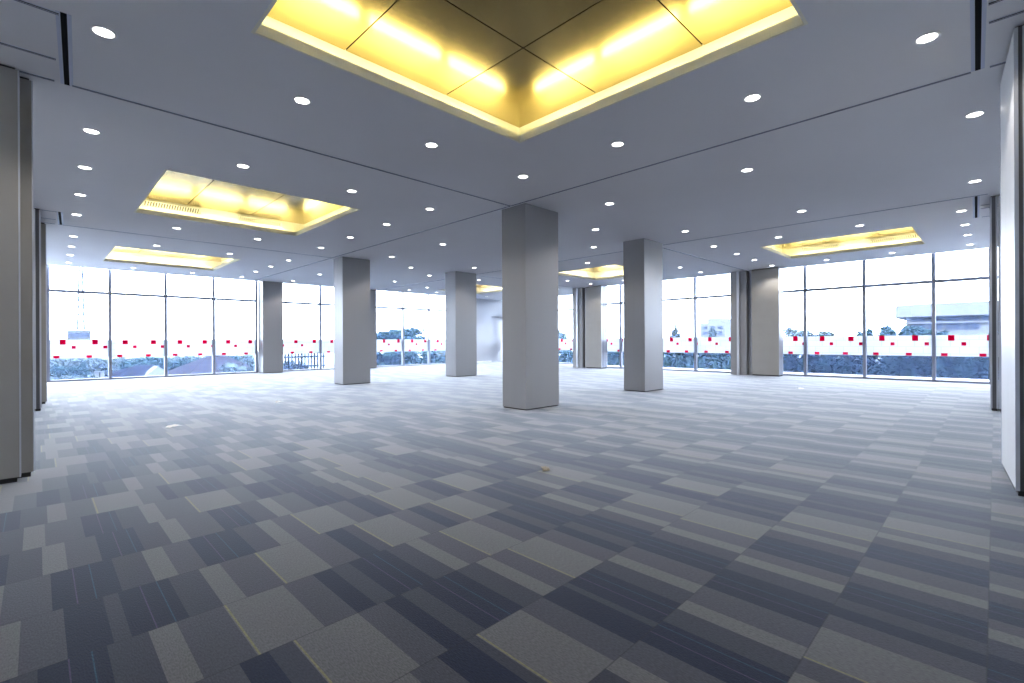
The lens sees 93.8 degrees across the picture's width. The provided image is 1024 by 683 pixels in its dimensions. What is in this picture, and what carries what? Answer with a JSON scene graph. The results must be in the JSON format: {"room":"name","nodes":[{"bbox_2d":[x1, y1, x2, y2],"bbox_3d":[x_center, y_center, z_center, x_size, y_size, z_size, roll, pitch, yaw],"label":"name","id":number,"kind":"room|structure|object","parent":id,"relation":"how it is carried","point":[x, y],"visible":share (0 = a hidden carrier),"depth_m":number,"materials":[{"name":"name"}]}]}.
{"room":"empty office floor","nodes":[
{"label":"empty office floor","id":0,"kind":"room"},
{"bbox_2d":[476,298,501,361],"bbox_3d":[-1.793,-0.855,27.836,3.952,4.159,0.268,0,0,-45],"label":"wall","id":1,"kind":"structure","parent":0,"point":[489,312],"depth_m":28.11,"materials":[{"name":"paint"}]},
{"bbox_2d":[376,292,445,366],"bbox_3d":[-4.932,-0.841,24.569,5.107,4.159,0.146,0,0,-45],"label":"window","id":2,"kind":"structure","parent":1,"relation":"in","point":[383,345],"depth_m":24.35,"materials":[{"name":"clear glass"}]},
{"bbox_2d":[558,309,572,363],"bbox_3d":[2.041,-0.873,26.432,0.146,4.159,7.174,0,0,-45],"label":"window","id":3,"kind":"structure","parent":1,"relation":"in","point":[564,344],"depth_m":25.62,"materials":[{"name":"clear glass"}]},
{"bbox_2d":[0,361,1023,682],"bbox_3d":[-0.261,1.290,13.393,22.131,0.146,22.800,0,0,-45],"label":"floor","id":4,"kind":"structure","parent":0,"point":[407,524],"depth_m":3.05,"materials":[{"name":"carpet"}]},
{"bbox_2d":[0,64,20,483],"bbox_3d":[-4.826,-0.580,3.797,1.295,3.637,0.102,0,0,-45],"label":"partition panel","id":5,"kind":"object","parent":4,"relation":"on","point":[10,291],"visible":1,"depth_m":4.17,"materials":[{"name":"laminate"}]},
{"bbox_2d":[17,76,34,477],"bbox_3d":[-4.864,-0.580,3.982,1.257,3.637,0.102,0,0,-45],"label":"partition panel","id":6,"kind":"object","parent":4,"relation":"on","point":[26,86],"visible":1,"depth_m":4.36,"materials":[{"name":"laminate"}]},
{"bbox_2d":[33,208,41,410],"bbox_3d":[-8.906,-0.562,8.990,0.096,3.637,1.155,0,0,-45],"label":"partition panel","id":7,"kind":"object","parent":4,"relation":"on","point":[36,212],"visible":0.98,"depth_m":8.58,"materials":[{"name":"laminate"}]},
{"bbox_2d":[41,223,46,403],"bbox_3d":[-9.868,-0.557,9.226,1.295,3.637,0.102,0,0,-45],"label":"partition panel","id":8,"kind":"object","parent":4,"relation":"on","point":[43,225],"visible":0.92,"depth_m":9.62,"materials":[{"name":"laminate"}]},
{"bbox_2d":[46,265,257,381],"bbox_3d":[-12.419,-0.806,17.144,6.109,4.159,0.146,0,0,-45],"label":"window","id":9,"kind":"structure","parent":4,"relation":"on","point":[56,349],"depth_m":16.88,"materials":[{"name":"clear glass"}]},
{"bbox_2d":[258,281,282,372],"bbox_3d":[-9.750,-0.559,19.344,0.754,3.640,0.584,0,0,-45],"label":"column","id":10,"kind":"structure","parent":4,"relation":"on","point":[270,294],"depth_m":19.12,"materials":[{"name":"grey"}]},
{"bbox_2d":[283,286,333,371],"bbox_3d":[-8.537,-0.824,20.994,3.305,4.159,0.146,0,0,-45],"label":"window","id":11,"kind":"structure","parent":4,"relation":"on","point":[320,346],"depth_m":20.97,"materials":[{"name":"clear glass"}]},
{"bbox_2d":[334,257,370,384],"bbox_3d":[-4.695,-0.582,14.074,0.851,3.640,0.572,0,0,-45],"label":"column","id":12,"kind":"structure","parent":4,"relation":"on","point":[351,275],"depth_m":13.83,"materials":[{"name":"grey paint"}]},
{"bbox_2d":[370,289,376,367],"bbox_3d":[-6.836,-0.572,22.234,0.888,3.640,0.584,0,0,-45],"label":"column","id":13,"kind":"structure","parent":4,"relation":"on","point":[373,320],"depth_m":22.23,"materials":[{"name":"grey paint"}]},
{"bbox_2d":[445,271,476,376],"bbox_3d":[-1.807,-0.595,16.998,0.948,3.640,0.584,0,0,-45],"label":"column","id":14,"kind":"structure","parent":4,"relation":"on","point":[460,287],"depth_m":16.73,"materials":[{"name":"grey paint"}]},
{"bbox_2d":[502,203,558,409],"bbox_3d":[0.348,-0.605,8.919,0.900,3.640,0.596,0,0,-45],"label":"column","id":15,"kind":"structure","parent":4,"relation":"on","point":[530,317],"depth_m":8.63,"materials":[{"name":"grey paint"}]},
{"bbox_2d":[573,288,585,367],"bbox_3d":[3.283,-0.619,22.115,0.790,3.640,0.632,0,0,-45],"label":"pier","id":16,"kind":"object","parent":4,"relation":"on","point":[578,293],"visible":0.53,"depth_m":21.84,"materials":[{"name":"paint"}]},
{"bbox_2d":[585,286,602,368],"bbox_3d":[3.636,-0.619,21.265,0.100,3.637,0.876,0,0,-45],"label":"partition panel","id":17,"kind":"object","parent":4,"relation":"on","point":[593,294],"visible":1,"depth_m":21.19,"materials":[{"name":"paint"}]},
{"bbox_2d":[602,286,603,368],"bbox_3d":[3.712,-0.620,21.341,0.100,3.637,0.876,0,0,-45],"label":"partition panel","id":18,"kind":"object","parent":4,"relation":"on","point":[603,286],"visible":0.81,"depth_m":21.03,"materials":[{"name":"paint"}]},
{"bbox_2d":[604,286,605,367],"bbox_3d":[3.788,-0.620,21.416,0.100,3.637,0.876,0,0,-45],"label":"partition panel","id":19,"kind":"object","parent":4,"relation":"on","point":[604,286],"visible":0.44,"depth_m":21.09,"materials":[{"name":"paint"}]},
{"bbox_2d":[605,286,606,367],"bbox_3d":[3.864,-0.620,21.491,0.100,3.637,0.876,0,0,-45],"label":"partition panel","id":20,"kind":"object","parent":4,"relation":"on","point":[605,286],"visible":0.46,"depth_m":21.19,"materials":[{"name":"laminate"}]},
{"bbox_2d":[623,238,662,391],"bbox_3d":[3.245,-0.619,11.827,0.888,3.640,0.572,0,0,-45],"label":"column","id":21,"kind":"structure","parent":4,"relation":"on","point":[642,258],"depth_m":11.54,"materials":[{"name":"grey paint"}]},
{"bbox_2d":[607,277,730,372],"bbox_3d":[5.918,-0.891,20.087,0.146,4.159,7.053,0,0,-45],"label":"window","id":22,"kind":"structure","parent":4,"relation":"on","point":[695,344],"depth_m":18.98,"materials":[{"name":"clear glass"}]},
{"bbox_2d":[730,271,751,374],"bbox_3d":[8.267,-0.642,17.090,0.790,3.640,0.632,0,0,-45],"label":"partition panel","id":23,"kind":"object","parent":4,"relation":"on","point":[740,281],"visible":0.8,"depth_m":16.83,"materials":[{"name":"paint"}]},
{"bbox_2d":[751,267,779,376],"bbox_3d":[8.602,-0.642,16.258,0.100,3.637,0.876,0,0,-45],"label":"column","id":24,"kind":"structure","parent":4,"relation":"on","point":[765,283],"depth_m":16.21,"materials":[{"name":"paint"}]},
{"bbox_2d":[779,268,780,375],"bbox_3d":[8.678,-0.642,16.333,0.100,3.637,0.876,0,0,-45],"label":"partition panel","id":25,"kind":"object","parent":4,"relation":"on","point":[780,268],"visible":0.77,"depth_m":16.03,"materials":[{"name":"laminate"}]},
{"bbox_2d":[780,269,781,375],"bbox_3d":[8.754,-0.643,16.408,0.100,3.637,0.876,0,0,-45],"label":"partition panel","id":26,"kind":"object","parent":4,"relation":"on","point":[781,269],"visible":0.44,"depth_m":16.10,"materials":[{"name":"laminate"}]},
{"bbox_2d":[781,268,782,375],"bbox_3d":[8.830,-0.643,16.484,0.100,3.637,0.876,0,0,-45],"label":"partition panel","id":27,"kind":"object","parent":4,"relation":"on","point":[781,268],"visible":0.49,"depth_m":16.18,"materials":[{"name":"laminate"}]},
{"bbox_2d":[783,248,998,383],"bbox_3d":[10.991,-0.914,14.972,0.146,4.159,6.506,0,0,-45],"label":"window","id":28,"kind":"structure","parent":4,"relation":"on","point":[933,345],"depth_m":14.52,"materials":[{"name":"clear glass"}]},
{"bbox_2d":[990,196,998,410],"bbox_3d":[8.534,-0.642,8.479,1.107,3.637,0.096,0,0,-45],"label":"partition panel","id":29,"kind":"object","parent":4,"relation":"on","point":[994,398],"visible":1,"depth_m":8.09,"materials":[{"name":"laminate"}]},
{"bbox_2d":[998,195,1000,411],"bbox_3d":[8.581,-0.642,8.380,1.107,3.637,0.096,0,0,-45],"label":"partition panel","id":30,"kind":"object","parent":4,"relation":"on","point":[999,257],"visible":0.39,"depth_m":8.02,"materials":[{"name":"laminate"}]},
{"bbox_2d":[1000,24,1023,495],"bbox_3d":[4.284,-0.622,4.096,0.072,3.637,1.107,0,0,42],"label":"partition panel","id":31,"kind":"object","parent":4,"relation":"on","point":[1012,81],"visible":1,"depth_m":3.82,"materials":[{"name":"laminate"}]},
{"bbox_2d":[0,0,1023,299],"bbox_3d":[-0.172,-2.683,13.285,21.645,0.518,22.010,0,0,-45],"label":"ceiling","id":32,"kind":"structure","parent":0,"point":[202,60],"depth_m":6.03,"materials":[{"name":"paint"}]},
{"bbox_2d":[0,42,55,60],"bbox_3d":[-4.455,-2.402,3.531,1.581,0.009,0.041,0,0,-45],"label":"track","id":33,"kind":"object","parent":32,"relation":"attached to","point":[1,43],"visible":1,"depth_m":3.97,"materials":[{"name":"black metal"}]},
{"bbox_2d":[15,69,53,81],"bbox_3d":[-4.784,-2.401,3.863,1.581,0.009,0.041,0,0,-45],"label":"track","id":34,"kind":"object","parent":32,"relation":"attached to","point":[20,71],"visible":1,"depth_m":4.33,"materials":[{"name":"black metal"}]},
{"bbox_2d":[14,0,58,15],"bbox_3d":[-3.898,-2.405,2.970,1.581,0.009,0.041,0,0,-45],"label":"track","id":35,"kind":"object","parent":32,"relation":"attached to","point":[20,1],"visible":1,"depth_m":3.45,"materials":[{"name":"black metal"}]},
{"bbox_2d":[56,212,63,224],"bbox_3d":[-8.777,-2.383,9.306,0.088,0.007,1.265,0,0,-42],"label":"track","id":36,"kind":"object","parent":32,"relation":"attached to","point":[59,214],"visible":1,"depth_m":9.29,"materials":[{"name":"black metal"}]},
{"bbox_2d":[55,10,72,85],"bbox_3d":[-3.731,-2.406,4.001,0.088,0.007,1.313,0,0,-42],"label":"track","id":37,"kind":"object","parent":32,"relation":"attached to","point":[63,21],"visible":1,"depth_m":3.91,"materials":[{"name":"black metal"}]},
{"bbox_2d":[73,193,86,196],"bbox_3d":[-7.057,-2.390,7.826,0.176,0.007,0.176,0,0,-45],"label":"recessed light","id":38,"kind":"object","parent":32,"relation":"in","point":[76,194],"visible":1,"depth_m":7.82,"materials":[{"name":"white"}]},
{"bbox_2d":[76,165,92,169],"bbox_3d":[-5.897,-2.395,6.614,0.176,0.007,0.176,0,0,-45],"label":"recessed light","id":39,"kind":"object","parent":32,"relation":"in","point":[78,166],"visible":1,"depth_m":6.60,"materials":[{"name":"white"}]},
{"bbox_2d":[81,128,100,134],"bbox_3d":[-4.812,-2.400,5.480,0.176,0.007,0.176,0,0,-45],"label":"recessed light","id":40,"kind":"object","parent":32,"relation":"in","point":[87,130],"visible":1,"depth_m":5.48,"materials":[{"name":"white"}]},
{"bbox_2d":[89,25,117,39],"bbox_3d":[-3.186,-2.408,3.736,0.176,0.007,0.176,0,0,-45],"label":"recessed light","id":41,"kind":"object","parent":32,"relation":"in","point":[103,32],"visible":1,"depth_m":3.73,"materials":[{"name":"white"}]},
{"bbox_2d":[103,246,240,270],"bbox_3d":[-10.005,-2.573,14.066,3.453,0.393,3.672,0,0,-45],"label":"coffer","id":42,"kind":"object","parent":32,"relation":"attached to","point":[118,254],"visible":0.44,"depth_m":15.21,"materials":[{"name":"gold"}]},
{"bbox_2d":[106,251,232,267],"bbox_3d":[-10.005,-2.579,14.066,3.453,0.381,3.672,0,0,-45],"label":"light","id":43,"kind":"object","parent":42,"relation":"attached to","point":[154,258],"depth_m":15.29,"materials":[{"name":"yellow"}]},
{"bbox_2d":[58,224,330,257],"bbox_3d":[-7.215,-2.389,11.763,5.703,0.009,0.041,0,0,-45],"label":"track","id":44,"kind":"object","parent":32,"relation":"attached to","point":[58,224],"visible":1,"depth_m":11.24,"materials":[{"name":"black metal"}]},
{"bbox_2d":[236,164,249,168],"bbox_3d":[-3.698,-2.405,6.585,0.176,0.007,0.176,0,0,-45],"label":"recessed light","id":45,"kind":"object","parent":32,"relation":"in","point":[243,166],"visible":1,"depth_m":6.59,"materials":[{"name":"white"}]},
{"bbox_2d":[134,169,360,235],"bbox_3d":[-4.889,-2.596,8.821,3.526,0.393,3.684,0,0,-45],"label":"coffer","id":46,"kind":"object","parent":32,"relation":"attached to","point":[177,195],"visible":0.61,"depth_m":9.60,"materials":[{"name":"gold paint"}]},
{"bbox_2d":[142,200,200,214],"bbox_3d":[-6.755,-2.665,9.531,0.979,0.119,0.010,0,0,-45],"label":"grille","id":47,"kind":"object","parent":46,"relation":"attached to","point":[159,205],"depth_m":9.53,"materials":[{"name":"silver metal"}]},
{"bbox_2d":[139,198,349,231],"bbox_3d":[-4.889,-2.602,8.821,3.526,0.381,3.684,0,0,-45],"label":"light","id":48,"kind":"object","parent":46,"relation":"attached to","point":[259,214],"depth_m":9.90,"materials":[{"name":"yellow"}]},
{"bbox_2d":[237,215,281,226],"bbox_3d":[-5.605,-2.670,10.672,0.921,0.119,0.010,0,0,-45],"label":"ceiling light","id":49,"kind":"object","parent":46,"relation":"attached to","point":[253,220],"depth_m":10.65,"materials":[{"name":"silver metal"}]},
{"bbox_2d":[72,85,509,205],"bbox_3d":[-2.086,-2.413,6.539,5.776,0.009,0.041,0,0,-45],"label":"track","id":50,"kind":"object","parent":32,"relation":"attached to","point":[82,88],"visible":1,"depth_m":5.63,"materials":[{"name":"black metal"}]},
{"bbox_2d":[293,96,311,104],"bbox_3d":[-2.106,-2.413,4.807,0.176,0.007,0.176,0,0,-45],"label":"recessed light","id":51,"kind":"object","parent":32,"relation":"in","point":[300,100],"visible":1,"depth_m":4.80,"materials":[{"name":"white"}]},
{"bbox_2d":[346,189,356,192],"bbox_3d":[-2.576,-2.410,7.698,0.176,0.007,0.176,0,0,-45],"label":"recessed light","id":52,"kind":"object","parent":32,"relation":"in","point":[348,190],"visible":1,"depth_m":7.70,"materials":[{"name":"white"}]},
{"bbox_2d":[424,142,438,147],"bbox_3d":[-0.993,-2.418,5.911,0.176,0.007,0.176,0,0,-45],"label":"recessed light","id":53,"kind":"object","parent":32,"relation":"in","point":[428,145],"visible":1,"depth_m":5.91,"materials":[{"name":"white"}]},
{"bbox_2d":[439,284,501,293],"bbox_3d":[-1.574,-2.611,22.427,3.247,0.393,3.672,0,0,-45],"label":"coffer","id":54,"kind":"object","parent":32,"relation":"attached to","point":[480,289],"visible":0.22,"depth_m":24.17,"materials":[{"name":"gold"}]},
{"bbox_2d":[476,286,501,291],"bbox_3d":[-1.574,-2.618,22.427,3.247,0.381,3.672,0,0,-45],"label":"light","id":55,"kind":"object","parent":54,"relation":"attached to","point":[478,288],"depth_m":24.28,"materials":[{"name":"yellow"}]},
{"bbox_2d":[517,175,528,178],"bbox_3d":[0.164,-2.423,7.059,0.176,0.007,0.176,0,0,-45],"label":"recessed light","id":56,"kind":"object","parent":32,"relation":"in","point":[518,176],"visible":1,"depth_m":7.05,"materials":[{"name":"white"}]},
{"bbox_2d":[251,0,807,142],"bbox_3d":[0.113,-2.619,3.708,3.599,0.393,3.678,0,0,-45],"label":"coffer","id":57,"kind":"object","parent":32,"relation":"attached to","point":[519,71],"visible":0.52,"depth_m":4.44,"materials":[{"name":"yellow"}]},
{"bbox_2d":[558,265,622,279],"bbox_3d":[3.305,-2.634,17.205,3.429,0.393,3.368,0,0,-45],"label":"coffer","id":58,"kind":"object","parent":32,"relation":"attached to","point":[609,271],"visible":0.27,"depth_m":18.75,"materials":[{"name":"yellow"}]},
{"bbox_2d":[559,269,622,277],"bbox_3d":[3.305,-2.640,17.205,3.429,0.381,3.368,0,0,-45],"label":"light","id":59,"kind":"object","parent":58,"relation":"attached to","point":[580,273],"depth_m":18.88,"materials":[{"name":"yellow"}]},
{"bbox_2d":[256,71,970,279],"bbox_3d":[-2.930,-2.409,11.508,0.041,0.009,20.161,0,0,-45],"label":"track","id":60,"kind":"object","parent":32,"relation":"attached to","point":[963,74],"visible":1,"depth_m":5.98,"materials":[{"name":"black metal"}]},
{"bbox_2d":[610,141,624,146],"bbox_3d":[1.303,-2.428,5.910,0.176,0.007,0.176,0,0,-45],"label":"recessed light","id":61,"kind":"object","parent":32,"relation":"in","point":[618,143],"visible":1,"depth_m":5.91,"materials":[{"name":"white"}]},
{"bbox_2d":[379,194,986,289],"bbox_3d":[0.826,-2.426,15.181,0.041,0.009,20.234,0,0,-45],"label":"track","id":62,"kind":"object","parent":32,"relation":"attached to","point":[982,194],"visible":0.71,"depth_m":10.04,"materials":[{"name":"black metal"}]},
{"bbox_2d":[664,248,742,269],"bbox_3d":[5.878,-2.450,14.438,6.080,0.009,0.041,0,0,-45],"label":"track","id":63,"kind":"object","parent":32,"relation":"attached to","point":[664,248],"visible":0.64,"depth_m":14.16,"materials":[{"name":"black metal"}]},
{"bbox_2d":[740,168,753,172],"bbox_3d":[3.353,-2.438,6.830,0.176,0.007,0.176,0,0,-45],"label":"recessed light","id":64,"kind":"object","parent":32,"relation":"in","point":[745,170],"visible":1,"depth_m":6.83,"materials":[{"name":"white"}]},
{"bbox_2d":[743,94,761,102],"bbox_3d":[2.408,-2.433,4.796,0.176,0.007,0.176,0,0,-45],"label":"recessed light","id":65,"kind":"object","parent":32,"relation":"in","point":[753,97],"visible":1,"depth_m":4.80,"materials":[{"name":"white"}]},
{"bbox_2d":[760,226,924,258],"bbox_3d":[8.461,-2.658,12.308,3.247,0.393,3.672,0,0,-45],"label":"coffer","id":66,"kind":"object","parent":32,"relation":"attached to","point":[907,236],"visible":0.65,"depth_m":13.28,"materials":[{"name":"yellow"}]},
{"bbox_2d":[801,243,838,251],"bbox_3d":[9.008,-2.737,14.027,0.010,0.119,0.967,0,0,-45],"label":"grille","id":67,"kind":"object","parent":66,"relation":"attached to","point":[824,247],"depth_m":14.00,"materials":[{"name":"yellow metal"}]},
{"bbox_2d":[768,232,921,255],"bbox_3d":[8.461,-2.664,12.308,3.247,0.381,3.672,0,0,-45],"label":"light","id":68,"kind":"object","parent":66,"relation":"attached to","point":[869,240],"depth_m":13.33,"materials":[{"name":"yellow"}]},
{"bbox_2d":[870,234,917,243],"bbox_3d":[10.209,-2.743,12.821,0.016,0.119,1.028,0,0,-45],"label":"grille","id":69,"kind":"object","parent":66,"relation":"attached to","point":[898,238],"depth_m":12.81,"materials":[{"name":"yellow metal"}]},
{"bbox_2d":[913,31,941,44],"bbox_3d":[3.341,-2.438,3.855,0.176,0.007,0.176,0,0,-45],"label":"recessed light","id":70,"kind":"object","parent":32,"relation":"in","point":[926,38],"visible":1,"depth_m":3.85,"materials":[{"name":"white"}]},
{"bbox_2d":[964,111,985,118],"bbox_3d":[4.997,-2.445,5.173,0.176,0.007,0.176,0,0,-45],"label":"recessed light","id":71,"kind":"object","parent":32,"relation":"in","point":[977,113],"visible":1,"depth_m":5.16,"materials":[{"name":"white"}]},
{"bbox_2d":[967,179,982,182],"bbox_3d":[7.113,-2.455,7.356,0.176,0.007,0.176,0,0,-45],"label":"recessed light","id":72,"kind":"object","parent":32,"relation":"in","point":[978,180],"visible":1,"depth_m":7.36,"materials":[{"name":"white"}]},
{"bbox_2d":[973,196,979,217],"bbox_3d":[8.572,-2.463,8.847,0.088,0.007,1.982,0,0,44],"label":"track","id":73,"kind":"object","parent":32,"relation":"attached to","point":[976,200],"visible":1,"depth_m":8.74,"materials":[{"name":"black metal"}]},
{"bbox_2d":[970,0,986,71],"bbox_3d":[3.748,-2.441,3.851,0.088,0.007,1.277,0,0,44],"label":"track","id":74,"kind":"object","parent":32,"relation":"attached to","point":[978,8],"visible":1,"depth_m":3.78,"materials":[{"name":"black metal"}]},
{"bbox_2d":[989,0,1002,4],"bbox_3d":[3.926,-2.441,2.980,0.041,0.009,1.362,0,0,-45],"label":"track","id":75,"kind":"object","parent":32,"relation":"attached to","point":[994,1],"visible":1,"depth_m":3.44,"materials":[{"name":"black metal"}]},
{"bbox_2d":[990,61,1005,67],"bbox_3d":[4.734,-2.444,3.781,0.041,0.009,1.362,0,0,-45],"label":"track","id":76,"kind":"object","parent":32,"relation":"attached to","point":[1004,62],"visible":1,"depth_m":4.22,"materials":[{"name":"black metal"}]},
{"bbox_2d":[989,10,1023,23],"bbox_3d":[4.134,-2.442,3.186,0.041,0.009,1.362,0,0,-45],"label":"track","id":77,"kind":"object","parent":32,"relation":"attached to","point":[1021,11],"visible":1,"depth_m":3.60,"materials":[{"name":"black metal"}]},
{"label":"outside","id":78,"kind":"structure","parent":0,"visible":0},
{"bbox_2d":[102,350,879,368],"bbox_3d":[-12.317,5.833,133.328,462.080,0.365,425.600,0,0,-45],"label":"ground","id":79,"kind":"structure","parent":78,"point":[329,357],"depth_m":163.43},
{"bbox_2d":[50,364,69,376],"bbox_3d":[-50.094,4.160,53.101,1.394,3.327,1.771,0,0,24],"label":"tree","id":80,"kind":"object","parent":79,"relation":"on","point":[58,371],"visible":0.91,"depth_m":52.88,"materials":[{"name":"green plant"}]},
{"bbox_2d":[50,374,97,379],"bbox_3d":[-45.557,4.639,49.384,5.118,2.536,2.137,0,0,-45],"label":"hedge","id":81,"kind":"object","parent":79,"relation":"on","point":[63,377],"visible":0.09,"depth_m":49.27,"materials":[{"name":"green plant"}]},
{"bbox_2d":[51,330,97,359],"bbox_3d":[-84.518,1.939,92.570,6.445,8.086,7.296,0,0,-45],"label":"building","id":82,"kind":"structure","parent":79,"relation":"on","point":[71,334],"depth_m":90.61,"materials":[{"name":"concrete"}]},
{"bbox_2d":[77,267,84,329],"bbox_3d":[-83.123,-12.448,92.306,1.215,20.510,1.215,0,0,-45],"label":"lattice mast","id":83,"kind":"object","parent":82,"relation":"on","point":[79,268],"visible":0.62,"depth_m":92.08,"materials":[{"name":"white metal"}]},
{"bbox_2d":[67,366,84,376],"bbox_3d":[-47.888,4.251,52.620,1.505,3.126,1.444,0,0,-45],"label":"tree","id":84,"kind":"object","parent":79,"relation":"on","point":[74,371],"visible":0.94,"depth_m":52.41,"materials":[{"name":"green plant"}]},
{"bbox_2d":[80,361,90,375],"bbox_3d":[-50.360,4.059,56.247,1.589,3.532,1.483,0,0,-45],"label":"tree","id":85,"kind":"object","parent":79,"relation":"on","point":[83,364],"visible":0.53,"depth_m":56.20,"materials":[{"name":"green plant"}]},
{"bbox_2d":[106,365,163,376],"bbox_3d":[-37.486,4.094,48.092,4.499,3.344,7.782,0,0,-45],"label":"house","id":86,"kind":"structure","parent":79,"relation":"on","point":[137,370],"depth_m":46.29,"materials":[{"name":"paint"}]},
{"bbox_2d":[117,357,169,369],"bbox_3d":[-47.202,3.814,61.304,4.623,3.994,5.339,0,0,6],"label":"tree","id":87,"kind":"object","parent":79,"relation":"on","point":[159,362],"visible":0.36,"depth_m":60.95,"materials":[{"name":"green plant"}]},
{"bbox_2d":[50,355,254,377],"bbox_3d":[-59.635,4.233,80.373,30.967,3.777,4.256,0,0,-45],"label":"hedge","id":88,"kind":"object","parent":79,"relation":"on","point":[99,364],"visible":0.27,"depth_m":74.88,"materials":[{"name":"green plant"}]},
{"bbox_2d":[162,361,182,370],"bbox_3d":[-48.965,4.171,67.780,4.271,3.296,4.772,0,0,-45],"label":"tree","id":89,"kind":"object","parent":79,"relation":"on","point":[175,364],"visible":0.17,"depth_m":67.52,"materials":[{"name":"green plant"}]},
{"bbox_2d":[179,357,192,364],"bbox_3d":[-51.722,4.183,75.548,4.789,3.297,4.605,0,0,-45],"label":"tree","id":90,"kind":"object","parent":79,"relation":"on","point":[184,359],"visible":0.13,"depth_m":75.23,"materials":[{"name":"green plant"}]},
{"bbox_2d":[168,355,249,374],"bbox_3d":[-27.615,3.520,44.526,6.445,4.402,9.728,0,0,-45],"label":"house","id":91,"kind":"structure","parent":79,"relation":"on","point":[204,365],"depth_m":42.93,"materials":[{"name":"paint"}]},
{"bbox_2d":[218,360,307,372],"bbox_3d":[-14.699,3.387,28.553,5.599,4.550,1.695,0,0,-45],"label":"hedge","id":92,"kind":"object","parent":79,"relation":"on","point":[228,367],"visible":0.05,"depth_m":27.35,"materials":[{"name":"green plant"}]},
{"bbox_2d":[283,353,324,369],"bbox_3d":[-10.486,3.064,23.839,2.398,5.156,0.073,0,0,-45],"label":"metal railing","id":93,"kind":"object","parent":79,"relation":"on","point":[285,356],"visible":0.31,"depth_m":23.82,"materials":[{"name":"black metal"}]},
{"bbox_2d":[377,326,426,338],"bbox_3d":[-15.011,1.811,62.837,7.178,7.703,8.209,0,0,17],"label":"tree","id":94,"kind":"object","parent":79,"relation":"on","point":[410,332],"visible":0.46,"depth_m":61.38,"materials":[{"name":"green plant"}]},
{"bbox_2d":[377,351,445,365],"bbox_3d":[-5.442,2.977,31.412,12.989,5.286,2.427,0,0,-45],"label":"hedge","id":95,"kind":"object","parent":79,"relation":"on","point":[410,357],"visible":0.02,"depth_m":29.81,"materials":[{"name":"green plant"}]},
{"bbox_2d":[559,330,568,338],"bbox_3d":[7.872,1.786,78.222,3.130,7.543,3.344,0,0,19],"label":"tree","id":96,"kind":"object","parent":79,"relation":"on","point":[562,335],"visible":0.23,"depth_m":77.69,"materials":[{"name":"green plant"}]},
{"bbox_2d":[559,350,730,369],"bbox_3d":[8.569,2.860,29.795,2.056,5.390,16.738,0,0,-45],"label":"hedge","id":97,"kind":"object","parent":79,"relation":"on","point":[718,360],"visible":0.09,"depth_m":27.79,"materials":[{"name":"green plant"}]},
{"bbox_2d":[669,325,681,356],"bbox_3d":[35.063,0.920,102.925,4.240,9.024,4.182,0,0,-45],"label":"tree","id":98,"kind":"object","parent":79,"relation":"on","point":[675,333],"visible":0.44,"depth_m":102.36,"materials":[{"name":"green plant"}]},
{"bbox_2d":[708,327,716,336],"bbox_3d":[40.582,1.210,97.217,2.141,8.394,1.971,0,0,-45],"label":"tree","id":99,"kind":"object","parent":79,"relation":"on","point":[712,333],"visible":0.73,"depth_m":96.95,"materials":[{"name":"green plant"}]},
{"bbox_2d":[700,318,730,358],"bbox_3d":[44.214,0.283,102.160,7.357,10.214,5.229,0,0,-45],"label":"building","id":100,"kind":"structure","parent":79,"relation":"on","point":[722,326],"depth_m":99.73,"materials":[{"name":"paint"}]},
{"bbox_2d":[783,327,813,336],"bbox_3d":[38.366,1.689,64.576,3.721,7.456,3.957,0,0,-45],"label":"tree","id":101,"kind":"object","parent":79,"relation":"on","point":[789,332],"visible":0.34,"depth_m":64.11,"materials":[{"name":"green plant"}]},
{"bbox_2d":[812,331,830,355],"bbox_3d":[41.907,1.962,64.724,2.968,6.878,2.938,0,0,6],"label":"tree","id":102,"kind":"object","parent":79,"relation":"on","point":[819,332],"visible":0.09,"depth_m":64.61,"materials":[{"name":"green plant"}]},
{"bbox_2d":[822,331,835,335],"bbox_3d":[41.117,1.937,62.166,1.624,6.934,1.566,0,0,-45],"label":"tree","id":103,"kind":"object","parent":79,"relation":"on","point":[826,333],"visible":0.32,"depth_m":61.90,"materials":[{"name":"green plant"}]},
{"bbox_2d":[855,328,874,335],"bbox_3d":[26.067,2.246,35.206,1.400,6.455,1.370,0,0,-21],"label":"tree","id":104,"kind":"object","parent":79,"relation":"on","point":[869,331],"visible":0.3,"depth_m":34.72,"materials":[{"name":"green plant"}]},
{"bbox_2d":[875,324,897,335],"bbox_3d":[25.750,2.126,32.842,1.552,6.698,1.463,0,0,22],"label":"tree","id":105,"kind":"object","parent":79,"relation":"on","point":[884,331],"visible":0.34,"depth_m":32.62,"materials":[{"name":"green plant"}]},
{"bbox_2d":[783,354,998,379],"bbox_3d":[15.330,2.700,18.230,2.401,5.649,10.009,0,0,-45],"label":"hedge","id":106,"kind":"object","parent":79,"relation":"on","point":[911,366],"visible":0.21,"depth_m":18.25,"materials":[{"name":"green plant"}]},
{"bbox_2d":[898,325,926,335],"bbox_3d":[28.278,2.132,33.798,1.517,6.662,1.740,0,0,-45],"label":"tree","id":107,"kind":"object","parent":79,"relation":"on","point":[905,331],"visible":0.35,"depth_m":33.69,"materials":[{"name":"green plant"}]},
{"bbox_2d":[920,329,949,334],"bbox_3d":[27.939,2.301,31.435,1.622,6.328,1.467,0,0,-15],"label":"tree","id":108,"kind":"object","parent":79,"relation":"on","point":[929,331],"visible":0.12,"depth_m":31.51,"materials":[{"name":"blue plant"}]},
{"bbox_2d":[895,301,988,362],"bbox_3d":[45.836,1.054,41.512,15.078,8.658,18.726,0,0,-45],"label":"building","id":109,"kind":"structure","parent":79,"relation":"on","point":[959,318],"depth_m":40.37,"materials":[{"name":"paint"}]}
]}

